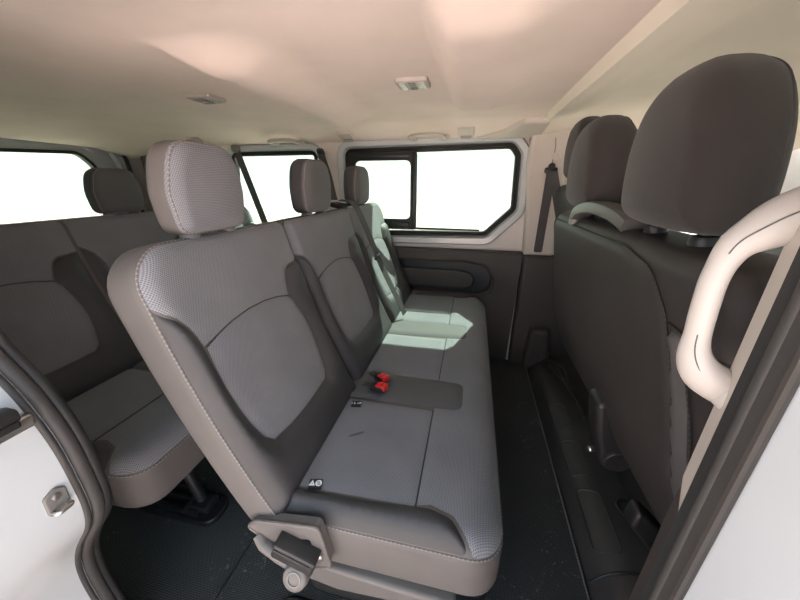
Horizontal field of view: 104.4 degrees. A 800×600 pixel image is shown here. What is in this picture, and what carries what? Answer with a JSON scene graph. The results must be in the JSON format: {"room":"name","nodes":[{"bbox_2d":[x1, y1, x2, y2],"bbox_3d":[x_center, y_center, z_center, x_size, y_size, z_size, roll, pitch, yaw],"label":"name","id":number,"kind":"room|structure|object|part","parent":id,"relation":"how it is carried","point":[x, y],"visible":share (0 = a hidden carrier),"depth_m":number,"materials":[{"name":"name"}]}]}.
{"room":"vehicle interior","nodes":[
{"label":"vehicle interior","id":0,"kind":"room"},
{"bbox_2d":[0,372,99,599],"bbox_3d":[-1.460,0.227,0.616,1.813,1.500,0.230,5,21,12],"label":"door","id":1,"kind":"structure","parent":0,"point":[37,549],"depth_m":0.48,"materials":[{"name":"white paint"}]},
{"bbox_2d":[0,407,35,443],"bbox_3d":[-0.577,0.188,0.436,0.036,0.046,0.090,5,21,12],"label":"handle","id":2,"kind":"object","parent":1,"relation":"in","point":[12,423],"depth_m":0.45,"materials":[{"name":"metal"}]},
{"bbox_2d":[42,486,74,516],"bbox_3d":[-0.555,0.326,0.504,0.026,0.045,0.030,5,21,12],"label":"latch","id":3,"kind":"object","parent":1,"relation":"in","point":[57,500],"depth_m":0.50,"materials":[{"name":"grey metal"}]},
{"bbox_2d":[0,327,126,599],"bbox_3d":[-0.634,0.309,0.567,0.191,1.382,0.046,5,21,12],"label":"door seal","id":4,"kind":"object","parent":1,"relation":"attached to","point":[15,366],"depth_m":0.52,"materials":[{"name":"grey rubber"}]},
{"bbox_2d":[0,138,144,223],"bbox_3d":[-2.126,-0.140,1.587,0.054,1.540,1.950,5,21,12],"label":"window","id":5,"kind":"structure","parent":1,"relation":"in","point":[40,181],"depth_m":1.78,"materials":[{"name":"white"}]},
{"bbox_3d":[-2.046,-0.623,1.813,0.004,0.467,0.554,5,21,12],"label":"glass","id":6,"kind":"part","parent":5,"relation":"part of","materials":[{"name":"clear glass"}]},
{"bbox_2d":[107,152,123,168],"bbox_3d":[-2.050,-0.448,1.524,0.040,0.761,1.489,5,21,12],"label":"trim","id":7,"kind":"structure","parent":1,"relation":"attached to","point":[113,156],"depth_m":2.06,"materials":[{"name":"white paint"}]},
{"bbox_2d":[121,155,144,211],"bbox_3d":[-2.016,-0.449,1.513,0.024,0.770,1.532,5,21,12],"label":"trim","id":8,"kind":"structure","parent":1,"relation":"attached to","point":[125,158],"depth_m":2.10,"materials":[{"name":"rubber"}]},
{"bbox_2d":[0,0,661,159],"bbox_3d":[-0.770,-0.665,1.133,2.645,0.158,1.645,5,21,12],"label":"ceiling","id":9,"kind":"structure","parent":0,"point":[114,76],"depth_m":0.78,"materials":[{"name":"beige fabric"}]},
{"bbox_2d":[185,137,207,143],"bbox_3d":[-1.255,-0.985,1.925,0.084,0.046,0.095,5,21,12],"label":"coat hook","id":10,"kind":"object","parent":9,"relation":"attached to","point":[192,139],"visible":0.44,"depth_m":1.90,"materials":[{"name":"beige plastic"}]},
{"bbox_2d":[186,93,225,103],"bbox_3d":[-0.698,-0.729,1.117,0.100,0.024,0.090,5,21,12],"label":"recessed light","id":11,"kind":"object","parent":9,"relation":"in","point":[205,98],"visible":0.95,"depth_m":1.09,"materials":[{"name":"grey plastic"}]},
{"bbox_2d":[267,138,305,145],"bbox_3d":[-0.675,-0.922,1.806,0.218,0.032,0.129,5,21,12],"label":"handle","id":12,"kind":"object","parent":9,"relation":"attached to","point":[275,141],"visible":0.98,"depth_m":1.76,"materials":[{"name":"beige plastic"}]},
{"bbox_2d":[336,131,354,141],"bbox_3d":[-0.299,-0.908,1.722,0.084,0.046,0.095,5,21,12],"label":"coat hook","id":13,"kind":"object","parent":9,"relation":"attached to","point":[346,136],"visible":1,"depth_m":1.71,"materials":[{"name":"beige plastic"}]},
{"bbox_2d":[394,76,430,90],"bbox_3d":[0.040,-0.664,0.945,0.100,0.024,0.090,5,21,12],"label":"recessed light","id":14,"kind":"object","parent":9,"relation":"in","point":[417,82],"visible":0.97,"depth_m":0.92,"materials":[{"name":"grey plastic"}]},
{"bbox_2d":[409,133,449,141],"bbox_3d":[0.147,-0.856,1.631,0.218,0.032,0.129,5,21,12],"label":"handle","id":15,"kind":"object","parent":9,"relation":"attached to","point":[414,137],"visible":0.98,"depth_m":1.58,"materials":[{"name":"beige plastic"}]},
{"bbox_2d":[458,127,474,138],"bbox_3d":[0.339,-0.857,1.586,0.084,0.046,0.095,5,21,12],"label":"coat hook","id":16,"kind":"object","parent":9,"relation":"attached to","point":[463,132],"visible":1,"depth_m":1.57,"materials":[{"name":"beige plastic"}]},
{"bbox_2d":[131,129,799,359],"bbox_3d":[0.096,-0.298,2.005,4.190,1.500,0.045,5,21,12],"label":"wall","id":17,"kind":"structure","parent":0,"point":[511,239],"depth_m":1.87,"materials":[{"name":"paint"}]},
{"bbox_2d":[141,155,153,210],"bbox_3d":[-1.686,-0.741,2.209,0.219,0.625,0.065,5,21,12],"label":"trim","id":18,"kind":"structure","parent":17,"relation":"attached to","point":[143,158],"depth_m":2.12,"materials":[{"name":"plastic"}]},
{"bbox_2d":[231,144,267,222],"bbox_3d":[-0.966,-0.735,2.007,0.170,0.489,0.050,5,21,12],"label":"belt","id":19,"kind":"object","parent":17,"relation":"attached to","point":[234,148],"visible":0.98,"depth_m":2.00,"materials":[{"name":"black fabric"}]},
{"bbox_2d":[232,151,317,223],"bbox_3d":[-0.822,-0.716,2.056,0.658,0.485,0.044,5,21,12],"label":"window","id":20,"kind":"structure","parent":17,"relation":"in","point":[268,171],"depth_m":2.05,"materials":[{"name":"clear glass"}]},
{"bbox_2d":[227,143,328,210],"bbox_3d":[-0.827,-0.708,2.035,0.748,0.575,0.030,5,21,12],"label":"trim","id":21,"kind":"structure","parent":17,"relation":"attached to","point":[289,146],"depth_m":1.92,"materials":[{"name":"white paint"}]},
{"bbox_2d":[345,142,520,236],"bbox_3d":[0.165,-0.634,1.836,1.012,0.516,0.064,5,21,12],"label":"window","id":22,"kind":"structure","parent":17,"relation":"in","point":[470,190],"depth_m":1.82,"materials":[{"name":"clear glass"}]},
{"bbox_3d":[-0.109,-0.654,1.871,0.340,0.410,0.020,5,21,12],"label":"sliding rail","id":23,"kind":"part","parent":22,"relation":"part of","materials":[{"name":"black plastic"}]},
{"bbox_3d":[-0.101,-0.657,1.882,0.410,0.438,0.018,5,21,12],"label":"sliding frame","id":24,"kind":"part","parent":22,"relation":"part of","materials":[{"name":"black rubber"}]},
{"bbox_2d":[337,138,528,244],"bbox_3d":[0.162,-0.629,1.824,1.116,0.620,0.030,5,21,12],"label":"trim","id":25,"kind":"structure","parent":17,"relation":"attached to","point":[521,143],"depth_m":1.78,"materials":[{"name":"white paint"}]},
{"bbox_2d":[394,246,522,359],"bbox_3d":[-0.585,-0.043,2.203,2.660,0.724,0.070,5,21,12],"label":"trim","id":26,"kind":"structure","parent":17,"relation":"attached to","point":[491,277],"depth_m":1.93,"materials":[{"name":"plastic"}]},
{"bbox_2d":[476,117,549,138],"bbox_3d":[0.543,-0.852,1.520,0.325,0.085,0.200,5,21,12],"label":"trim","id":27,"kind":"structure","parent":17,"relation":"attached to","point":[527,127],"depth_m":1.50,"materials":[{"name":"beige plastic"}]},
{"bbox_2d":[508,254,568,366],"bbox_3d":[1.143,0.116,1.797,0.898,0.712,0.135,5,21,12],"label":"trim","id":28,"kind":"structure","parent":17,"relation":"attached to","point":[535,337],"depth_m":1.86,"materials":[{"name":"plastic"}]},
{"bbox_2d":[522,129,568,255],"bbox_3d":[0.765,-0.566,1.675,0.200,0.645,0.085,5,21,12],"label":"trim","id":29,"kind":"structure","parent":17,"relation":"attached to","point":[542,147],"depth_m":1.63,"materials":[{"name":"beige plastic"}]},
{"bbox_2d":[534,163,559,251],"bbox_3d":[0.838,-0.454,1.642,0.200,0.501,0.027,5,21,12],"label":"belt","id":30,"kind":"object","parent":17,"relation":"attached to","point":[552,183],"visible":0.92,"depth_m":1.62,"materials":[{"name":"black fabric"}]},
{"bbox_2d":[552,152,560,160],"bbox_3d":[0.788,-0.724,1.563,0.042,0.042,0.015,5,21,12],"label":"button","id":31,"kind":"object","parent":17,"relation":"attached to","point":[556,156],"visible":1,"depth_m":1.56,"materials":[{"name":"beige plastic"}]},
{"bbox_2d":[683,386,799,599],"bbox_3d":[0.990,0.431,0.076,1.534,1.500,0.320,5,21,12],"label":"wall","id":32,"kind":"structure","parent":0,"point":[755,554],"depth_m":0.24,"materials":[{"name":"white metal"}]},
{"bbox_2d":[284,597,301,599],"bbox_3d":[-0.141,0.894,0.723,1.035,0.027,0.240,5,21,12],"label":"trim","id":33,"kind":"structure","parent":32,"relation":"attached to","point":[289,598],"depth_m":0.86,"materials":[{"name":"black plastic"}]},
{"bbox_2d":[538,0,799,150],"bbox_3d":[1.033,-0.516,0.751,1.098,0.199,1.646,5,21,12],"label":"trim","id":34,"kind":"structure","parent":32,"relation":"attached to","point":[675,37],"depth_m":0.70,"materials":[{"name":"plastic"}]},
{"bbox_2d":[629,483,718,599],"bbox_3d":[0.373,0.573,0.462,0.145,0.762,0.058,5,21,12],"label":"trim","id":35,"kind":"structure","parent":32,"relation":"attached to","point":[672,512],"depth_m":0.39,"materials":[{"name":"plastic"}]},
{"bbox_2d":[638,246,799,599],"bbox_3d":[0.291,0.349,0.350,0.019,1.460,0.040,5,21,12],"label":"door seal","id":36,"kind":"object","parent":32,"relation":"attached to","point":[769,380],"depth_m":0.26,"materials":[{"name":"grey rubber"}]},
{"bbox_2d":[676,186,799,408],"bbox_3d":[0.330,-0.006,0.280,0.096,0.246,0.055,5,21,12],"label":"handle","id":37,"kind":"object","parent":32,"relation":"attached to","point":[773,224],"visible":0.92,"depth_m":0.28,"materials":[{"name":"beige plastic"}]},
{"bbox_2d":[678,223,799,523],"bbox_3d":[0.370,-0.039,0.229,0.144,0.608,0.052,5,21,12],"label":"trim","id":38,"kind":"structure","parent":32,"relation":"attached to","point":[789,251],"depth_m":0.28,"materials":[{"name":"beige plastic"}]},
{"bbox_2d":[763,246,783,254],"bbox_3d":[1.624,0.352,0.851,0.630,0.939,1.730,5,21,12],"label":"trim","id":39,"kind":"structure","parent":32,"relation":"attached to","point":[777,251],"depth_m":1.23,"materials":[{"name":"plastic"}]},
{"bbox_3d":[-0.120,0.699,1.389,4.100,0.070,1.840,5,21,12],"label":"floor","id":40,"kind":"structure","parent":0,"visible":0},
{"bbox_2d":[100,359,589,599],"bbox_3d":[-0.679,0.573,1.593,2.705,0.019,1.550,5,21,12],"label":"floor mat","id":41,"kind":"object","parent":40,"relation":"on","point":[149,556],"visible":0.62,"depth_m":1.00,"materials":[{"name":"black rubber"}]},
{"bbox_2d":[0,168,254,526],"bbox_3d":[-0.883,0.007,1.450,0.773,1.153,1.480,5,21,12],"label":"seat","id":42,"kind":"object","parent":41,"relation":"on","point":[56,307],"visible":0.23,"depth_m":1.06,"materials":[{"name":"grey fabric"}]},
{"bbox_3d":[-1.257,-0.116,0.938,0.067,0.191,0.454,5,21,12],"label":"panel","id":43,"kind":"part","parent":42,"relation":"part of","materials":[{"name":"grey fabric"}]},
{"bbox_3d":[-1.184,0.096,0.983,0.102,0.278,0.330,5,21,12],"label":"insert panel","id":44,"kind":"part","parent":42,"relation":"part of","materials":[{"name":"grey fabric"}]},
{"bbox_3d":[-1.172,0.115,1.004,0.194,0.462,0.454,5,21,12],"label":"bolster panel","id":45,"kind":"part","parent":42,"relation":"part of","materials":[{"name":"grey fabric"}]},
{"bbox_3d":[-0.959,0.400,0.859,0.430,0.042,0.061,5,21,12],"label":"bolster panel","id":46,"kind":"part","parent":42,"relation":"part of","materials":[{"name":"grey fabric"}]},
{"bbox_3d":[-0.973,0.336,1.036,0.319,0.026,0.323,5,21,12],"label":"seat panel","id":47,"kind":"part","parent":42,"relation":"part of","materials":[{"name":"grey fabric"}]},
{"bbox_3d":[-1.150,-0.282,1.377,0.065,0.191,0.485,5,21,12],"label":"panel","id":48,"kind":"part","parent":42,"relation":"part of","materials":[{"name":"grey fabric"}]},
{"bbox_3d":[-1.111,-0.083,1.472,0.305,0.635,1.480,5,21,12],"label":"backrest","id":49,"kind":"part","parent":42,"relation":"part of","materials":[{"name":"grey fabric"}]},
{"bbox_3d":[-1.057,-0.056,1.440,0.178,0.459,0.485,5,21,12],"label":"bolster panel","id":50,"kind":"part","parent":42,"relation":"part of","materials":[{"name":"grey fabric"}]},
{"bbox_3d":[-0.877,0.254,1.246,0.406,0.030,0.156,5,21,12],"label":"divider panel","id":51,"kind":"part","parent":42,"relation":"part of","materials":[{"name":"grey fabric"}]},
{"bbox_3d":[-0.611,0.188,1.457,0.182,0.049,1.449,5,21,12],"label":"seat panel","id":52,"kind":"part","parent":42,"relation":"part of","materials":[{"name":"grey fabric"}]},
{"bbox_2d":[90,368,204,507],"bbox_3d":[-0.770,0.238,1.516,0.518,0.175,1.464,5,21,12],"label":"cushion","id":53,"kind":"object","parent":42,"relation":"on","point":[143,448],"depth_m":0.90,"materials":[{"name":"grey fabric"}]},
{"bbox_3d":[-0.862,0.711,1.135,0.490,0.060,0.110,5,21,12],"label":"floor rail","id":54,"kind":"part","parent":42,"relation":"part of","materials":[{"name":"black metal"}]},
{"bbox_3d":[-0.720,0.602,1.060,0.083,0.232,0.034,5,21,12],"label":"leg","id":55,"kind":"part","parent":42,"relation":"part of","materials":[{"name":"black metal"}]},
{"bbox_3d":[-1.039,-0.456,1.837,0.067,0.191,0.516,5,21,12],"label":"panel","id":56,"kind":"part","parent":42,"relation":"part of","materials":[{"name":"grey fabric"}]},
{"bbox_2d":[107,140,502,599],"bbox_3d":[-0.008,0.079,1.231,0.773,1.173,1.542,5,21,12],"label":"seat","id":57,"kind":"object","parent":41,"relation":"on","point":[264,339],"visible":0.97,"depth_m":0.71,"materials":[{"name":"grey fabric"}]},
{"bbox_3d":[-0.342,0.144,0.813,0.305,0.635,0.463,5,21,12],"label":"backrest","id":58,"kind":"part","parent":57,"relation":"part of","materials":[{"name":"grey fabric"}]},
{"bbox_3d":[-0.375,-0.064,0.743,0.067,0.191,0.454,5,21,12],"label":"panel","id":59,"kind":"part","parent":57,"relation":"part of","materials":[{"name":"grey fabric"}]},
{"bbox_3d":[-0.289,0.167,0.809,0.194,0.462,0.454,5,21,12],"label":"bolster panel","id":60,"kind":"part","parent":57,"relation":"part of","materials":[{"name":"grey fabric"}]},
{"bbox_3d":[-0.302,0.148,0.788,0.102,0.278,0.330,5,21,12],"label":"insert panel","id":61,"kind":"part","parent":57,"relation":"part of","materials":[{"name":"grey fabric"}]},
{"bbox_3d":[-0.213,0.521,0.652,0.101,0.072,0.055,5,21,12],"label":"release lever","id":62,"kind":"part","parent":57,"relation":"part of","materials":[{"name":"black plastic"}]},
{"bbox_3d":[-0.213,0.576,0.661,0.055,0.068,0.067,5,21,12],"label":"recline knob","id":63,"kind":"part","parent":57,"relation":"part of","materials":[{"name":"grey plastic"}]},
{"bbox_2d":[309,480,321,485],"bbox_3d":[-0.193,0.419,0.710,0.029,0.001,0.015,2,21,4],"label":"print","id":64,"kind":"object","parent":57,"relation":"on","point":[311,482],"depth_m":0.71},
{"bbox_3d":[-0.268,-0.230,1.183,0.067,0.191,0.484,5,21,12],"label":"panel","id":65,"kind":"part","parent":57,"relation":"part of","materials":[{"name":"grey fabric"}]},
{"bbox_3d":[-0.177,-0.111,1.490,0.305,0.635,1.013,5,21,12],"label":"backrest","id":66,"kind":"part","parent":57,"relation":"part of","materials":[{"name":"grey fabric"}]},
{"bbox_3d":[-0.182,0.001,1.249,0.194,0.462,0.484,5,21,12],"label":"bolster panel","id":67,"kind":"part","parent":57,"relation":"part of","materials":[{"name":"grey fabric"}]},
{"bbox_3d":[-0.195,-0.017,1.226,0.102,0.278,0.330,5,21,12],"label":"insert panel","id":68,"kind":"part","parent":57,"relation":"part of","materials":[{"name":"grey fabric"}]},
{"bbox_2d":[316,148,405,315],"bbox_3d":[-0.312,-0.391,1.657,0.259,0.824,0.797,-17,26,-37],"label":"belt","id":69,"kind":"object","parent":57,"relation":"on","point":[320,152],"visible":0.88,"depth_m":1.50,"materials":[{"name":"black fabric"}]},
{"bbox_3d":[-0.156,-0.404,1.642,0.067,0.191,0.516,5,21,12],"label":"panel","id":70,"kind":"part","parent":57,"relation":"part of","materials":[{"name":"grey fabric"}]},
{"bbox_3d":[-0.091,0.388,0.841,0.319,0.026,0.323,5,21,12],"label":"seat panel","id":71,"kind":"part","parent":57,"relation":"part of","materials":[{"name":"grey fabric"}]},
{"bbox_2d":[362,381,387,393],"bbox_3d":[-0.083,0.281,1.022,0.092,0.030,0.032,12,24,29],"label":"belt buckle","id":72,"kind":"object","parent":57,"relation":"on","point":[380,387],"visible":1,"depth_m":1.00,"materials":[{"name":"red plastic"}]},
{"bbox_3d":[-0.077,0.452,0.664,0.430,0.042,0.061,5,21,12],"label":"bolster panel","id":73,"kind":"part","parent":57,"relation":"part of","materials":[{"name":"grey fabric"}]},
{"bbox_2d":[369,371,388,382],"bbox_3d":[-0.074,0.260,1.076,0.032,0.032,0.091,-16,26,-36],"label":"belt buckle","id":74,"kind":"object","parent":57,"relation":"on","point":[379,376],"visible":0.96,"depth_m":1.05,"materials":[{"name":"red plastic"}]},
{"bbox_3d":[-0.085,-0.189,1.680,0.102,0.278,0.330,5,21,12],"label":"insert panel","id":75,"kind":"part","parent":57,"relation":"part of","materials":[{"name":"grey fabric"}]},
{"bbox_3d":[-0.069,-0.175,1.708,0.190,0.466,0.516,5,21,12],"label":"bolster panel","id":76,"kind":"part","parent":57,"relation":"part of","materials":[{"name":"grey fabric"}]},
{"bbox_2d":[299,294,502,595],"bbox_3d":[0.113,0.290,1.321,0.518,0.175,1.464,5,21,12],"label":"cushion","id":77,"kind":"object","parent":57,"relation":"on","point":[426,443],"depth_m":0.76,"materials":[{"name":"grey fabric"}]},
{"bbox_3d":[0.014,0.225,1.272,0.319,0.026,0.318,5,21,12],"label":"seat panel","id":78,"kind":"part","parent":57,"relation":"part of","materials":[{"name":"grey fabric"}]},
{"bbox_3d":[0.005,0.306,1.052,0.406,0.030,0.156,5,21,12],"label":"divider panel","id":79,"kind":"part","parent":57,"relation":"part of","materials":[{"name":"grey fabric"}]},
{"bbox_3d":[0.128,0.047,1.744,0.319,0.026,0.412,5,21,12],"label":"seat panel","id":80,"kind":"part","parent":57,"relation":"part of","materials":[{"name":"grey fabric"}]},
{"bbox_3d":[0.109,0.144,1.480,0.406,0.030,0.156,5,21,12],"label":"divider panel","id":81,"kind":"part","parent":57,"relation":"part of","materials":[{"name":"grey fabric"}]},
{"bbox_3d":[0.233,-0.029,1.936,0.432,0.043,0.060,5,21,12],"label":"bolster panel","id":82,"kind":"part","parent":57,"relation":"part of","materials":[{"name":"grey fabric"}]},
{"bbox_3d":[0.272,0.240,1.263,0.182,0.049,1.449,5,21,12],"label":"seat panel","id":83,"kind":"part","parent":57,"relation":"part of","materials":[{"name":"grey fabric"}]},
{"bbox_3d":[0.021,0.781,0.948,0.490,0.060,0.110,5,21,12],"label":"floor rail","id":84,"kind":"part","parent":57,"relation":"part of","materials":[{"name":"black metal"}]},
{"bbox_2d":[543,359,585,420],"bbox_3d":[0.836,0.415,1.591,0.063,0.081,0.506,2,21,4],"label":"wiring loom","id":85,"kind":"object","parent":40,"relation":"on","point":[576,399],"visible":1,"depth_m":1.53,"materials":[{"name":"black plastic"}]},
{"bbox_2d":[556,116,599,219],"bbox_3d":[1.088,-0.139,1.415,0.756,1.245,0.470,5,21,12],"label":"seat","id":86,"kind":"object","parent":40,"relation":"on","point":[562,204],"visible":0.18,"depth_m":1.35,"materials":[{"name":"grey fabric"}]},
{"bbox_3d":[0.913,-0.150,1.454,0.354,0.747,0.470,5,21,12],"label":"backrest","id":87,"kind":"part","parent":86,"relation":"part of","materials":[{"name":"grey fabric"}]},
{"bbox_2d":[526,356,649,599],"bbox_3d":[0.841,0.655,1.241,0.412,0.108,1.505,5,21,12],"label":"plinth","id":88,"kind":"object","parent":40,"relation":"on","point":[612,557],"visible":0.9,"depth_m":1.09,"materials":[{"name":"black plastic"}]},
{"bbox_3d":[0.750,0.549,1.456,0.078,0.041,0.186,5,21,12],"label":"embossed panel","id":89,"kind":"part","parent":88,"relation":"part of","materials":[{"name":"black plastic"}]},
{"bbox_3d":[0.697,0.631,1.240,0.078,0.041,0.181,5,21,12],"label":"embossed panel","id":90,"kind":"part","parent":88,"relation":"part of","materials":[{"name":"black plastic"}]},
{"bbox_3d":[0.642,0.716,1.014,0.078,0.041,0.216,5,21,12],"label":"embossed panel","id":91,"kind":"part","parent":88,"relation":"part of","materials":[{"name":"black plastic"}]},
{"bbox_2d":[554,53,798,549],"bbox_3d":[0.821,0.149,0.772,0.756,1.160,0.900,5,21,12],"label":"seat","id":92,"kind":"object","parent":40,"relation":"on","point":[715,145],"visible":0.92,"depth_m":0.50,"materials":[{"name":"grey fabric"}]},
{"bbox_2d":[568,201,645,231],"bbox_3d":[0.508,-0.212,0.786,0.052,0.074,0.320,3,21,8],"label":"handle","id":93,"kind":"object","parent":92,"relation":"attached to","point":[586,216],"depth_m":0.75,"materials":[{"name":"plastic"}]},
{"bbox_3d":[0.594,0.182,0.837,0.259,0.709,0.868,5,21,12],"label":"panel","id":94,"kind":"part","parent":92,"relation":"part of","materials":[{"name":"grey plastic"}]},
{"bbox_3d":[0.645,0.178,0.826,0.354,0.747,0.900,5,21,12],"label":"backrest","id":95,"kind":"part","parent":92,"relation":"part of","materials":[{"name":"grey plastic"}]}
]}

